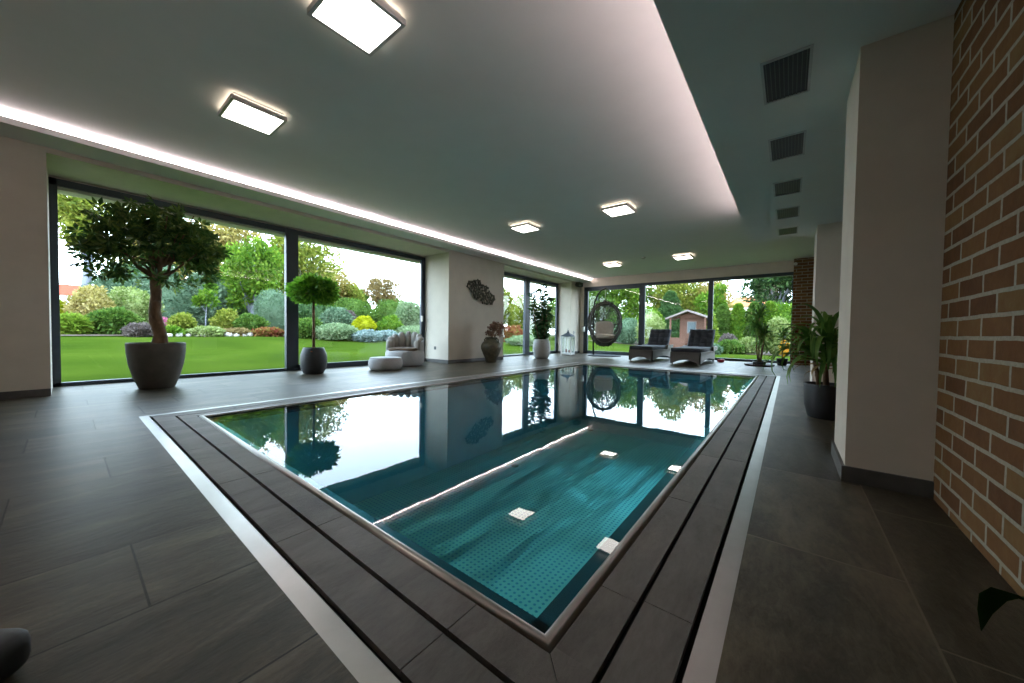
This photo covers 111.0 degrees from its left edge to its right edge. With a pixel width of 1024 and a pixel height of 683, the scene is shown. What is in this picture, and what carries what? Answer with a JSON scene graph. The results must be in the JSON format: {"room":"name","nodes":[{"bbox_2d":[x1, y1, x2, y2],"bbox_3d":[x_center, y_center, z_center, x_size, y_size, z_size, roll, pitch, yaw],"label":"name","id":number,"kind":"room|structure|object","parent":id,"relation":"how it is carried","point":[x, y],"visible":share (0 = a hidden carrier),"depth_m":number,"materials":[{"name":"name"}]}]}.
{"room":"spa","nodes":[
{"label":"spa","id":0,"kind":"room"},
{"bbox_2d":[0,136,579,393],"bbox_3d":[-2.073,-0.940,9.059,1.200,2.950,14.700,2,2,38],"label":"wall","id":1,"kind":"structure","parent":0,"point":[456,323],"depth_m":4.93,"materials":[{"name":"beige paint"}]},
{"bbox_2d":[48,177,424,386],"bbox_3d":[-4.154,-0.802,6.944,0.150,2.730,6.000,2,2,38],"label":"window","id":2,"kind":"structure","parent":1,"relation":"in","point":[291,322],"depth_m":6.17,"materials":[{"name":"black metal"}]},
{"bbox_2d":[0,351,579,399],"bbox_3d":[-2.072,0.498,8.870,0.912,0.085,14.370,2,2,38],"label":"baseboard","id":3,"kind":"structure","parent":1,"relation":"attached to","point":[38,392],"depth_m":3.98,"materials":[{"name":"stone"}]},
{"bbox_2d":[0,115,590,282],"bbox_3d":[-1.509,-2.293,8.383,0.450,0.065,14.370,2,2,38],"label":"cove","id":4,"kind":"object","parent":1,"relation":"attached to","point":[12,128],"visible":0.94,"depth_m":4.91,"materials":[{"name":"paint"}]},
{"bbox_2d":[0,112,589,279],"bbox_3d":[-1.333,-2.335,8.257,0.015,0.030,14.290,2,2,38],"label":"led strip","id":5,"kind":"object","parent":4,"relation":"attached to","point":[1,113],"visible":1,"depth_m":4.79,"materials":[{"name":"plastic"}]},
{"bbox_2d":[466,279,494,304],"bbox_3d":[-0.834,-1.347,9.588,0.072,0.683,1.131,2,2,38],"label":"wall sculpture","id":6,"kind":"object","parent":1,"relation":"attached to","point":[478,290],"visible":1,"depth_m":9.54,"materials":[{"name":"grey metal"}]},
{"bbox_2d":[503,272,558,356],"bbox_3d":[0.538,-0.883,12.388,0.095,2.730,4.080,2,2,38],"label":"window","id":7,"kind":"structure","parent":1,"relation":"in","point":[526,318],"depth_m":12.33,"materials":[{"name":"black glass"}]},
{"bbox_2d":[60,334,634,381],"bbox_3d":[-12.804,-0.574,38.687,52.050,0.620,95.000,2,2,38],"label":"lawn","id":8,"kind":"structure","parent":0,"point":[83,358],"depth_m":10.44,"materials":[{"name":"green plant"}]},
{"bbox_2d":[59,284,80,303],"bbox_3d":[-48.433,-3.706,38.667,4.500,4.700,4.600,2,2,38],"label":"house","id":9,"kind":"object","parent":8,"relation":"on","point":[64,289],"visible":0.11,"depth_m":37.02,"materials":[{"name":"white paint"}]},
{"bbox_2d":[185,325,225,336],"bbox_3d":[-12.447,-0.385,14.382,1.247,0.580,1.398,2,2,38],"label":"perennials","id":10,"kind":"object","parent":8,"relation":"on","point":[214,331],"visible":0.96,"depth_m":14.13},
{"bbox_2d":[60,333,554,336],"bbox_3d":[-17.011,-0.463,26.093,31.000,0.352,48.000,2,2,38],"label":"planting bed","id":11,"kind":"object","parent":8,"relation":"on","point":[98,334],"visible":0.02,"depth_m":12.25,"materials":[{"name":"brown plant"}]},
{"bbox_2d":[60,311,94,334],"bbox_3d":[-15.448,-0.568,12.334,1.382,1.029,1.248,2,2,38],"label":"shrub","id":12,"kind":"object","parent":11,"relation":"on","point":[70,323],"visible":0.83,"depth_m":12.18,"materials":[{"name":"green plant"}]},
{"bbox_2d":[60,284,116,314],"bbox_3d":[-16.871,-1.273,14.090,2.331,2.128,1.508,2,2,38],"label":"bush","id":13,"kind":"object","parent":11,"relation":"on","point":[86,299],"visible":0.58,"depth_m":13.66,"materials":[{"name":"plant"}]},
{"bbox_2d":[57,193,124,286],"bbox_3d":[-23.026,-4.596,19.171,2.869,8.414,2.808,2,2,38],"label":"deciduous tree","id":14,"kind":"object","parent":11,"relation":"on","point":[69,205],"visible":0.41,"depth_m":18.29,"materials":[{"name":"green plant"}]},
{"bbox_2d":[81,264,149,294],"bbox_3d":[-21.123,-2.450,19.781,4.119,4.247,4.248,2,2,38],"label":"conifer","id":15,"kind":"object","parent":11,"relation":"on","point":[98,281],"visible":0.1,"depth_m":18.62,"materials":[{"name":"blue plant"}]},
{"bbox_2d":[86,306,145,334],"bbox_3d":[-15.041,-0.755,13.301,1.754,1.206,1.784,2,2,38],"label":"shrub","id":16,"kind":"object","parent":11,"relation":"on","point":[106,321],"visible":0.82,"depth_m":12.89,"materials":[{"name":"green plant"}]},
{"bbox_2d":[119,321,152,336],"bbox_3d":[-13.490,-0.432,12.784,1.164,0.628,1.030,2,2,38],"label":"shrub","id":17,"kind":"object","parent":11,"relation":"on","point":[143,329],"visible":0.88,"depth_m":12.52,"materials":[{"name":"grey plant"}]},
{"bbox_2d":[108,286,166,322],"bbox_3d":[-17.208,-1.405,15.969,2.596,2.305,2.265,2,2,38],"label":"bush","id":18,"kind":"object","parent":11,"relation":"on","point":[137,301],"visible":0.45,"depth_m":15.50,"materials":[{"name":"plant"}]},
{"bbox_2d":[143,264,208,325],"bbox_3d":[-18.256,-2.292,18.678,3.593,4.232,3.621,2,2,38],"label":"conifer","id":19,"kind":"object","parent":11,"relation":"on","point":[173,303],"visible":0.28,"depth_m":18.45,"materials":[{"name":"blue plant"}]},
{"bbox_2d":[165,311,197,334],"bbox_3d":[-13.479,-0.707,14.377,1.047,1.079,1.077,0,2,-24],"label":"shrub","id":20,"kind":"object","parent":11,"relation":"on","point":[185,321],"visible":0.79,"depth_m":14.20,"materials":[{"name":"yellow plant"}]},
{"bbox_2d":[191,283,220,325],"bbox_3d":[-14.271,-1.534,16.450,1.200,2.630,1.133,2,2,38],"label":"young tree","id":21,"kind":"object","parent":11,"relation":"on","point":[201,296],"visible":0.96,"depth_m":16.36,"materials":[{"name":"green plant"}]},
{"bbox_2d":[183,271,238,325],"bbox_3d":[-17.767,-2.315,20.628,4.379,4.002,3.009,2,2,38],"label":"conifer","id":22,"kind":"object","parent":11,"relation":"on","point":[222,292],"visible":0.24,"depth_m":19.80,"materials":[{"name":"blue plant"}]},
{"bbox_2d":[208,307,237,328],"bbox_3d":[-13.254,-0.907,16.314,1.247,1.364,1.270,2,2,38],"label":"shrub","id":23,"kind":"object","parent":11,"relation":"on","point":[223,318],"visible":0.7,"depth_m":16.02,"materials":[{"name":"yellow plant"}]},
{"bbox_2d":[174,218,278,285],"bbox_3d":[-21.361,-5.503,26.932,6.938,9.870,7.316,1,2,-9],"label":"deciduous tree","id":24,"kind":"object","parent":11,"relation":"on","point":[225,233],"visible":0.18,"depth_m":26.11,"materials":[{"name":"green plant"}]},
{"bbox_2d":[217,235,283,313],"bbox_3d":[-15.123,-3.119,20.385,3.665,5.597,3.473,2,2,38],"label":"deciduous tree","id":25,"kind":"object","parent":11,"relation":"on","point":[255,270],"visible":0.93,"depth_m":19.66,"materials":[{"name":"green plant"}]},
{"bbox_2d":[231,312,270,334],"bbox_3d":[-12.058,-0.771,16.349,1.458,1.156,1.371,0,2,-26],"label":"shrub","id":26,"kind":"object","parent":11,"relation":"on","point":[246,320],"visible":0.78,"depth_m":15.95,"materials":[{"name":"green plant"}]},
{"bbox_2d":[250,326,284,336],"bbox_3d":[-11.064,-0.417,16.010,1.093,0.582,1.447,2,2,38],"label":"shrub","id":27,"kind":"object","parent":11,"relation":"on","point":[262,331],"visible":1,"depth_m":15.75,"materials":[{"name":"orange plant"}]},
{"bbox_2d":[251,288,299,330],"bbox_3d":[-12.385,-1.536,18.558,2.302,2.582,2.297,2,2,38],"label":"shrub","id":28,"kind":"object","parent":11,"relation":"on","point":[271,306],"visible":0.68,"depth_m":17.99,"materials":[{"name":"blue plant"}]},
{"bbox_2d":[266,235,348,293],"bbox_3d":[-18.244,-5.318,30.500,6.681,9.393,6.517,2,2,43],"label":"deciduous tree","id":29,"kind":"object","parent":11,"relation":"on","point":[310,258],"visible":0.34,"depth_m":29.69,"materials":[{"name":"green plant"}]},
{"bbox_2d":[298,317,322,338],"bbox_3d":[-9.528,-0.638,16.337,1.823,1.055,1.625,2,2,38],"label":"shrub","id":30,"kind":"object","parent":11,"relation":"on","point":[305,324],"visible":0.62,"depth_m":15.82,"materials":[{"name":"green plant"}]},
{"bbox_2d":[298,303,339,319],"bbox_3d":[-12.058,-1.599,21.107,3.077,2.569,3.401,2,2,38],"label":"shrub","id":31,"kind":"object","parent":11,"relation":"on","point":[305,311],"visible":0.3,"depth_m":20.17,"materials":[{"name":"green plant"}]},
{"bbox_2d":[318,306,353,325],"bbox_3d":[-9.552,-1.079,19.076,2.179,1.650,1.800,2,2,38],"label":"shrub","id":32,"kind":"object","parent":11,"relation":"on","point":[330,315],"visible":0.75,"depth_m":18.57,"materials":[{"name":"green plant"}]},
{"bbox_2d":[320,265,357,305],"bbox_3d":[-18.586,-4.428,35.566,5.880,7.331,5.111,0,2,-21],"label":"deciduous tree","id":33,"kind":"object","parent":11,"relation":"on","point":[339,277],"visible":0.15,"depth_m":35.60,"materials":[{"name":"green plant"}]},
{"bbox_2d":[340,282,366,301],"bbox_3d":[-16.705,-3.503,36.734,3.549,5.461,2.888,2,2,38],"label":"deciduous tree","id":34,"kind":"object","parent":11,"relation":"on","point":[359,291],"visible":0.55,"depth_m":36.12,"materials":[{"name":"green plant"}]},
{"bbox_2d":[334,297,379,320],"bbox_3d":[-12.565,-1.979,27.534,3.314,3.031,4.042,2,2,38],"label":"hedge","id":35,"kind":"object","parent":11,"relation":"on","point":[359,307],"visible":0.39,"depth_m":27.11,"materials":[{"name":"green plant"}]},
{"bbox_2d":[362,277,403,305],"bbox_3d":[-14.971,-4.136,40.971,4.372,6.557,4.835,2,2,38],"label":"deciduous tree","id":36,"kind":"object","parent":11,"relation":"on","point":[376,292],"visible":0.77,"depth_m":39.88,"materials":[{"name":"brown plant"}]},
{"bbox_2d":[370,298,402,323],"bbox_3d":[-10.752,-2.232,31.515,3.222,3.397,4.194,1,2,25],"label":"hedge","id":37,"kind":"object","parent":11,"relation":"on","point":[388,307],"visible":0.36,"depth_m":30.48,"materials":[{"name":"green plant"}]},
{"bbox_2d":[376,314,403,330],"bbox_3d":[-7.183,-0.954,20.764,1.626,1.398,1.485,2,2,38],"label":"shrub","id":38,"kind":"object","parent":11,"relation":"on","point":[390,322],"visible":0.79,"depth_m":20.41,"materials":[{"name":"green plant"}]},
{"bbox_2d":[393,299,419,326],"bbox_3d":[-6.664,-1.535,22.961,2.126,2.485,2.320,2,2,38],"label":"deciduous tree","id":39,"kind":"object","parent":11,"relation":"on","point":[408,312],"visible":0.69,"depth_m":22.36,"materials":[{"name":"green plant"}]},
{"bbox_2d":[505,292,541,327],"bbox_3d":[0.736,-2.243,29.795,3.763,3.868,3.924,2,2,38],"label":"deciduous tree","id":40,"kind":"object","parent":11,"relation":"on","point":[519,320],"visible":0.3,"depth_m":29.17,"materials":[{"name":"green plant"}]},
{"bbox_2d":[315,322,358,340],"bbox_3d":[-8.120,-0.450,16.268,2.049,0.930,1.840,2,2,38],"label":"shrub","id":41,"kind":"object","parent":8,"relation":"on","point":[333,331],"visible":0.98,"depth_m":15.71,"materials":[{"name":"green plant"}]},
{"bbox_2d":[351,315,376,330],"bbox_3d":[-7.534,-0.735,17.909,1.225,1.258,1.300,2,2,38],"label":"shrub","id":42,"kind":"object","parent":8,"relation":"on","point":[363,322],"visible":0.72,"depth_m":17.61,"materials":[{"name":"yellow plant"}]},
{"bbox_2d":[351,329,382,341],"bbox_3d":[-6.856,-0.275,16.558,1.701,0.687,1.416,2,2,38],"label":"shrub","id":43,"kind":"object","parent":8,"relation":"on","point":[368,335],"visible":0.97,"depth_m":16.11,"materials":[{"name":"blue plant"}]},
{"bbox_2d":[503,287,519,325],"bbox_3d":[-0.956,-2.030,25.201,3.060,3.829,2.835,0,2,-11],"label":"deciduous tree","id":44,"kind":"object","parent":8,"relation":"on","point":[508,310],"visible":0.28,"depth_m":25.01,"materials":[{"name":"green plant"}]},
{"bbox_2d":[503,324,522,341],"bbox_3d":[-0.057,-0.532,23.005,1.937,1.244,2.067,1,2,21],"label":"shrub","id":45,"kind":"object","parent":8,"relation":"on","point":[515,330],"visible":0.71,"depth_m":22.37,"materials":[{"name":"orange plant"}]},
{"bbox_2d":[589,290,621,333],"bbox_3d":[9.471,-3.753,39.498,5.828,6.738,6.613,2,2,38],"label":"deciduous tree","id":46,"kind":"object","parent":8,"relation":"on","point":[601,297],"visible":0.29,"depth_m":38.20,"materials":[{"name":"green plant"}]},
{"bbox_2d":[0,0,814,278],"bbox_3d":[0.767,-2.438,6.578,8.950,0.250,15.150,2,2,38],"label":"ceiling","id":47,"kind":"structure","parent":0,"point":[477,119],"depth_m":3.45,"materials":[{"name":"paint"}]},
{"bbox_2d":[218,92,286,135],"bbox_3d":[-2.559,-2.239,3.479,0.450,0.075,0.450,2,2,38],"label":"ceiling light","id":48,"kind":"object","parent":47,"relation":"attached to","point":[237,108],"visible":1,"depth_m":3.43,"materials":[{"name":"plastic"}]},
{"bbox_2d":[222,100,282,133],"bbox_3d":[-2.560,-2.222,3.479,0.400,0.036,0.400,2,2,38],"label":"diffuser","id":49,"kind":"object","parent":48,"relation":"attached to","point":[250,114],"depth_m":3.45,"materials":[{"name":"plastic"}]},
{"bbox_2d":[307,0,405,56],"bbox_3d":[-1.037,-2.189,2.358,0.450,0.075,0.450,2,2,38],"label":"ceiling light","id":50,"kind":"object","parent":47,"relation":"attached to","point":[368,25],"visible":1,"depth_m":2.36,"materials":[{"name":"plastic"}]},
{"bbox_2d":[509,221,540,232],"bbox_3d":[0.265,-2.295,7.071,0.450,0.075,0.450,2,2,38],"label":"ceiling light","id":51,"kind":"object","parent":47,"relation":"attached to","point":[522,227],"visible":1,"depth_m":6.99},
{"bbox_2d":[512,225,538,232],"bbox_3d":[0.265,-2.279,7.071,0.400,0.036,0.400,2,2,38],"label":"diffuser","id":52,"kind":"object","parent":51,"relation":"attached to","point":[520,228],"depth_m":7.04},
{"bbox_2d":[601,201,636,216],"bbox_3d":[1.813,-2.246,5.982,0.450,0.075,0.450,2,2,38],"label":"ceiling light","id":53,"kind":"object","parent":47,"relation":"attached to","point":[621,208],"visible":1,"depth_m":5.90,"materials":[{"name":"plastic"}]},
{"bbox_2d":[603,206,632,216],"bbox_3d":[1.812,-2.230,5.982,0.400,0.036,0.400,2,2,38],"label":"diffuser","id":54,"kind":"object","parent":53,"relation":"attached to","point":[612,211],"depth_m":5.95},
{"bbox_2d":[154,373,775,682],"bbox_3d":[0.992,0.860,5.086,4.454,0.240,8.392,2,2,38],"label":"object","id":55,"kind":"structure","parent":0,"point":[690,645],"depth_m":1.34,"materials":[{"name":"stone"}]},
{"bbox_2d":[152,362,775,682],"bbox_3d":[0.994,0.690,5.082,4.300,0.020,8.238,2,2,38],"label":"trim","id":56,"kind":"structure","parent":55,"relation":"on","point":[653,649],"depth_m":1.13,"materials":[{"name":"stone"}]},
{"bbox_2d":[0,353,1023,682],"bbox_3d":[0.723,0.779,6.887,8.570,0.300,14.700,2,2,38],"label":"floor","id":57,"kind":"structure","parent":0,"point":[116,567],"depth_m":1.21,"materials":[{"name":"tile"}]},
{"bbox_2d":[0,628,30,682],"bbox_3d":[-1.210,0.709,0.766,0.180,0.111,0.140,1,2,-5],"label":"camera bag","id":58,"kind":"object","parent":57,"relation":"on","point":[15,643],"visible":1,"depth_m":0.80,"materials":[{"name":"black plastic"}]},
{"bbox_2d":[61,194,233,389],"bbox_3d":[-4.728,-0.616,4.686,1.497,2.461,1.527,0,2,-10],"label":"potted tree","id":59,"kind":"object","parent":57,"relation":"on","point":[158,363],"visible":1,"depth_m":4.45,"materials":[{"name":"green plant"}]},
{"bbox_2d":[282,272,340,373],"bbox_3d":[-3.607,-0.343,6.386,0.933,1.856,0.951,2,2,38],"label":"potted tree","id":60,"kind":"object","parent":57,"relation":"on","point":[306,289],"visible":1,"depth_m":6.21,"materials":[{"name":"green plant"}]},
{"bbox_2d":[368,356,402,370],"bbox_3d":[-2.596,0.447,7.239,0.670,0.258,0.670,2,2,38],"label":"pouf","id":61,"kind":"object","parent":57,"relation":"on","point":[381,363],"visible":0.99,"depth_m":6.97,"materials":[{"name":"grey fabric"}]},
{"bbox_2d":[385,331,423,366],"bbox_3d":[-2.475,0.158,8.158,0.868,0.790,0.868,2,2,30],"label":"lounge chair","id":62,"kind":"object","parent":57,"relation":"on","point":[408,346],"visible":0.98,"depth_m":7.98,"materials":[{"name":"grey fabric"}]},
{"bbox_2d":[139,362,779,682],"bbox_3d":[0.994,0.690,5.082,4.454,0.020,8.392,2,2,38],"label":"trim","id":63,"kind":"structure","parent":57,"relation":"attached to","point":[703,664],"depth_m":1.13,"materials":[{"name":"stone"}]},
{"bbox_2d":[198,364,757,652],"bbox_3d":[0.985,1.378,5.100,3.772,1.404,7.710,2,2,38],"label":"swimming pool","id":64,"kind":"object","parent":57,"relation":"in","point":[522,495],"visible":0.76,"depth_m":4.52,"materials":[{"name":"liquid"}]},
{"bbox_2d":[177,363,765,682],"bbox_3d":[0.994,0.690,5.082,4.008,0.020,7.946,2,2,38],"label":"surround","id":65,"kind":"structure","parent":64,"relation":"attached to","point":[581,655],"depth_m":1.15,"materials":[{"name":"wood"}]},
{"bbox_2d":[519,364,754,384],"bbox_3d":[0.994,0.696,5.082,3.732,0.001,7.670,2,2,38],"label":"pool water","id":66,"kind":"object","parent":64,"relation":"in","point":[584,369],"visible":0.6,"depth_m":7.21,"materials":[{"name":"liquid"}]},
{"bbox_2d":[481,337,501,362],"bbox_3d":[-0.549,0.216,9.316,0.550,0.665,0.550,2,2,38],"label":"floor vase","id":67,"kind":"object","parent":57,"relation":"on","point":[491,347],"visible":0.98,"depth_m":9.14,"materials":[{"name":"ceramic"}]},
{"bbox_2d":[527,282,554,358],"bbox_3d":[0.841,-0.642,10.872,0.858,2.335,0.892,1,2,-8],"label":"potted plant","id":68,"kind":"object","parent":57,"relation":"on","point":[541,344],"visible":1,"depth_m":10.77,"materials":[{"name":"green plant"}]},
{"bbox_2d":[561,330,574,354],"bbox_3d":[2.036,0.011,12.839,0.440,0.959,0.440,2,2,30],"label":"lantern","id":69,"kind":"object","parent":57,"relation":"on","point":[567,334],"visible":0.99,"depth_m":12.75,"materials":[{"name":"white paint"}]},
{"bbox_2d":[587,288,621,356],"bbox_3d":[3.308,-0.701,12.566,1.168,2.430,1.168,2,2,44],"label":"chair","id":70,"kind":"object","parent":57,"relation":"on","point":[605,335],"visible":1,"depth_m":12.57,"materials":[{"name":"wicker"}]},
{"bbox_2d":[592,336,614,344],"bbox_3d":[3.314,-0.033,12.662,0.940,0.365,0.625,1,2,10],"label":"woven bowl","id":71,"kind":"object","parent":70,"relation":"on","point":[599,340],"depth_m":12.36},
{"bbox_2d":[595,321,613,333],"bbox_3d":[3.326,-0.469,12.690,0.660,0.515,0.238,1,2,10],"label":"cushion","id":72,"kind":"object","parent":70,"relation":"on","point":[601,327],"depth_m":12.62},
{"bbox_2d":[629,329,672,361],"bbox_3d":[4.383,0.083,11.077,0.810,0.969,2.069,2,2,38],"label":"sun lounger","id":73,"kind":"object","parent":57,"relation":"on","point":[658,345],"visible":0.99,"depth_m":10.96,"materials":[{"name":"wicker"}]},
{"bbox_2d":[647,329,671,344],"bbox_3d":[4.884,-0.102,11.707,0.670,0.620,0.447,2,2,38],"label":"cushion","id":74,"kind":"object","parent":73,"relation":"on","point":[657,336],"depth_m":11.65,"materials":[{"name":"fabric"}]},
{"bbox_2d":[670,329,716,365],"bbox_3d":[5.227,0.120,10.096,0.850,0.969,2.269,2,2,38],"label":"sun lounger","id":75,"kind":"object","parent":57,"relation":"on","point":[699,348],"visible":1,"depth_m":9.91,"materials":[{"name":"wicker"}]},
{"bbox_2d":[671,346,710,352],"bbox_3d":[5.087,0.214,9.922,0.710,0.105,1.820,2,2,38],"label":"seat cushion","id":76,"kind":"object","parent":75,"relation":"on","point":[684,349],"depth_m":9.34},
{"bbox_2d":[687,329,714,346],"bbox_3d":[5.790,-0.066,10.804,0.710,0.620,0.447,2,2,38],"label":"cushion","id":77,"kind":"object","parent":75,"relation":"on","point":[697,337],"depth_m":10.75,"materials":[{"name":"fabric"}]},
{"bbox_2d":[738,298,778,366],"bbox_3d":[6.529,-0.246,9.346,0.964,1.774,0.974,-1,2,-45],"label":"potted plant","id":78,"kind":"object","parent":57,"relation":"on","point":[757,323],"visible":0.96,"depth_m":9.23,"materials":[{"name":"green plant"}]},
{"bbox_2d":[751,304,838,420],"bbox_3d":[2.931,0.191,3.526,0.880,1.111,1.033,2,2,38],"label":"potted plant","id":79,"kind":"object","parent":57,"relation":"on","point":[819,397],"visible":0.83,"depth_m":3.39,"materials":[{"name":"green plant"}]},
{"bbox_2d":[977,587,1023,630],"bbox_3d":[1.071,0.633,0.621,0.176,0.330,0.685,2,2,38],"label":"potted plant","id":80,"kind":"object","parent":57,"relation":"on","point":[991,599],"visible":1,"depth_m":0.89,"materials":[{"name":"green plant"}]},
{"bbox_2d":[579,260,793,352],"bbox_3d":[5.512,-0.923,12.235,6.800,2.950,0.330,2,2,38],"label":"wall","id":81,"kind":"structure","parent":0,"point":[784,266],"depth_m":11.76,"materials":[{"name":"beige paint"}]},
{"bbox_2d":[583,272,793,363],"bbox_3d":[5.519,-0.760,12.105,6.640,2.630,0.130,2,2,38],"label":"window","id":82,"kind":"structure","parent":81,"relation":"in","point":[642,286],"depth_m":12.65,"materials":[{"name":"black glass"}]},
{"bbox_2d":[601,348,789,360],"bbox_3d":[32.402,0.628,27.455,32.950,0.001,56.800,2,2,38],"label":"lawn","id":83,"kind":"structure","parent":0,"point":[736,356],"depth_m":15.65,"materials":[{"name":"green plant"}]},
{"bbox_2d":[589,340,780,355],"bbox_3d":[20.052,0.267,28.765,24.000,0.268,30.000,2,2,38],"label":"planting bed","id":84,"kind":"object","parent":83,"relation":"on","point":[768,353],"visible":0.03,"depth_m":19.73,"materials":[{"name":"green plant"}]},
{"bbox_2d":[614,317,638,343],"bbox_3d":[9.812,-0.863,29.791,2.331,2.375,2.429,2,2,38],"label":"shrub","id":85,"kind":"object","parent":84,"relation":"on","point":[628,334],"visible":0.71,"depth_m":29.17,"materials":[{"name":"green plant"}]},
{"bbox_2d":[609,286,655,319],"bbox_3d":[12.821,-3.785,38.058,5.171,7.483,5.053,0,2,-14],"label":"deciduous tree","id":86,"kind":"object","parent":84,"relation":"on","point":[629,306],"visible":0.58,"depth_m":37.13,"materials":[{"name":"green plant"}]},
{"bbox_2d":[635,311,665,343],"bbox_3d":[10.481,-0.920,26.651,2.269,2.790,2.320,2,2,38],"label":"shrub","id":87,"kind":"object","parent":84,"relation":"on","point":[652,320],"visible":0.59,"depth_m":26.19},
{"bbox_2d":[658,290,683,337],"bbox_3d":[13.919,-2.064,31.020,2.881,4.915,3.026,2,2,38],"label":"conifer","id":88,"kind":"object","parent":84,"relation":"on","point":[670,303],"visible":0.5,"depth_m":30.41,"materials":[{"name":"green plant"}]},
{"bbox_2d":[646,283,704,310],"bbox_3d":[17.757,-4.299,38.369,6.590,9.093,6.587,2,2,28],"label":"deciduous tree","id":89,"kind":"object","parent":84,"relation":"on","point":[681,290],"visible":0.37,"depth_m":36.69,"materials":[{"name":"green plant"}]},
{"bbox_2d":[684,280,734,314],"bbox_3d":[20.543,-3.517,37.168,5.730,7.704,5.908,1,2,21],"label":"deciduous tree","id":90,"kind":"object","parent":84,"relation":"on","point":[704,285],"visible":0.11,"depth_m":35.57,"materials":[{"name":"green plant"}]},
{"bbox_2d":[693,282,728,315],"bbox_3d":[17.462,-2.347,30.879,3.028,5.603,3.490,2,2,38],"label":"deciduous tree","id":91,"kind":"object","parent":84,"relation":"on","point":[702,301],"visible":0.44,"depth_m":30.12,"materials":[{"name":"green plant"}]},
{"bbox_2d":[714,303,732,337],"bbox_3d":[13.540,-0.933,22.674,1.668,3.105,1.666,2,2,38],"label":"conifer","id":92,"kind":"object","parent":84,"relation":"on","point":[722,314],"visible":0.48,"depth_m":22.32,"materials":[{"name":"green plant"}]},
{"bbox_2d":[716,338,745,353],"bbox_3d":[10.727,0.243,17.388,1.453,0.846,1.417,2,2,38],"label":"shrub","id":93,"kind":"object","parent":84,"relation":"on","point":[730,346],"visible":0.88,"depth_m":17.01,"materials":[{"name":"green plant"}]},
{"bbox_2d":[728,302,747,340],"bbox_3d":[14.264,-0.916,22.203,1.534,3.128,1.581,2,2,38],"label":"conifer","id":94,"kind":"object","parent":84,"relation":"on","point":[736,316],"visible":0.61,"depth_m":21.92,"materials":[{"name":"green plant"}]},
{"bbox_2d":[744,301,763,337],"bbox_3d":[14.970,-0.896,21.826,1.555,3.193,1.576,2,2,38],"label":"conifer","id":95,"kind":"object","parent":84,"relation":"on","point":[754,304],"visible":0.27,"depth_m":21.62,"materials":[{"name":"green plant"}]},
{"bbox_2d":[736,276,792,306],"bbox_3d":[21.533,-3.369,28.814,5.628,7.870,5.303,2,2,38],"label":"deciduous tree","id":96,"kind":"object","parent":84,"relation":"on","point":[774,289],"visible":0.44,"depth_m":28.48,"materials":[{"name":"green plant"}]},
{"bbox_2d":[764,315,790,353],"bbox_3d":[12.784,-0.267,17.014,1.329,1.975,1.462,2,2,38],"label":"shrub","id":97,"kind":"object","parent":84,"relation":"on","point":[776,320],"visible":0.45,"depth_m":16.70,"materials":[{"name":"plant"}]},
{"bbox_2d":[766,300,791,325],"bbox_3d":[16.627,-0.910,21.291,2.715,3.239,2.699,2,2,38],"label":"shrub","id":98,"kind":"object","parent":84,"relation":"on","point":[783,310],"visible":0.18,"depth_m":20.90,"materials":[{"name":"green plant"}]},
{"bbox_2d":[665,309,707,347],"bbox_3d":[11.623,-0.771,22.851,2.600,2.490,2.390,2,2,38],"label":"garden shed","id":99,"kind":"object","parent":83,"relation":"on","point":[689,319],"visible":0.62,"depth_m":22.33,"materials":[{"name":"wood"}]},
{"bbox_2d":[791,257,813,364],"bbox_3d":[8.248,-0.826,9.913,0.565,2.950,0.600,2,2,38],"label":"brick wall","id":100,"kind":"structure","parent":0,"point":[804,270],"depth_m":9.71,"materials":[{"name":"brick"}]},
{"bbox_2d":[653,0,960,242],"bbox_3d":[1.792,-1.888,2.162,1.125,0.589,8.660,2,2,38],"label":"ceiling","id":101,"kind":"structure","parent":0,"point":[720,47],"depth_m":2.17,"materials":[{"name":"paint"}]},
{"bbox_2d":[760,44,813,104],"bbox_3d":[1.655,-1.590,2.127,0.236,0.008,0.450,2,2,38],"label":"ceiling vent","id":102,"kind":"object","parent":101,"relation":"in","point":[788,75],"visible":1,"depth_m":2.10,"materials":[{"name":"black metal"}]},
{"bbox_2d":[768,130,806,161],"bbox_3d":[2.271,-1.603,2.909,0.236,0.008,0.440,2,2,38],"label":"ceiling vent","id":103,"kind":"object","parent":101,"relation":"in","point":[791,145],"visible":1,"depth_m":2.90,"materials":[{"name":"black metal"}]},
{"bbox_2d":[775,206,799,219],"bbox_3d":[3.494,-1.627,4.465,0.236,0.008,0.460,2,2,38],"label":"ceiling vent","id":104,"kind":"object","parent":101,"relation":"in","point":[789,212],"visible":1,"depth_m":4.45,"materials":[{"name":"black metal"}]},
{"bbox_2d":[773,177,802,196],"bbox_3d":[2.895,-1.615,3.703,0.236,0.008,0.440,2,2,38],"label":"ceiling vent","id":105,"kind":"object","parent":101,"relation":"in","point":[792,186],"visible":1,"depth_m":3.70,"materials":[{"name":"black metal"}]},
{"bbox_2d":[810,221,842,382],"bbox_3d":[4.573,-0.454,5.105,0.313,2.360,0.610,2,2,38],"label":"wall","id":106,"kind":"structure","parent":0,"point":[828,237],"depth_m":4.87,"materials":[{"name":"beige paint"}]},
{"bbox_2d":[834,14,953,480],"bbox_3d":[2.164,-0.405,2.051,0.323,2.360,0.570,2,2,38],"label":"wall pillar","id":107,"kind":"structure","parent":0,"point":[898,116],"depth_m":1.83,"materials":[{"name":"beige paint"}]},
{"bbox_2d":[831,441,933,498],"bbox_3d":[3.348,0.707,3.616,0.337,0.085,4.494,2,2,38],"label":"baseboard","id":108,"kind":"structure","parent":107,"relation":"attached to","point":[887,481],"depth_m":1.86,"materials":[{"name":"stone"}]},
{"bbox_2d":[933,0,1023,600],"bbox_3d":[4.228,-0.717,4.106,0.365,2.970,14.700,2,2,38],"label":"wall","id":109,"kind":"structure","parent":0,"point":[978,479],"depth_m":1.35,"materials":[{"name":"brick"}]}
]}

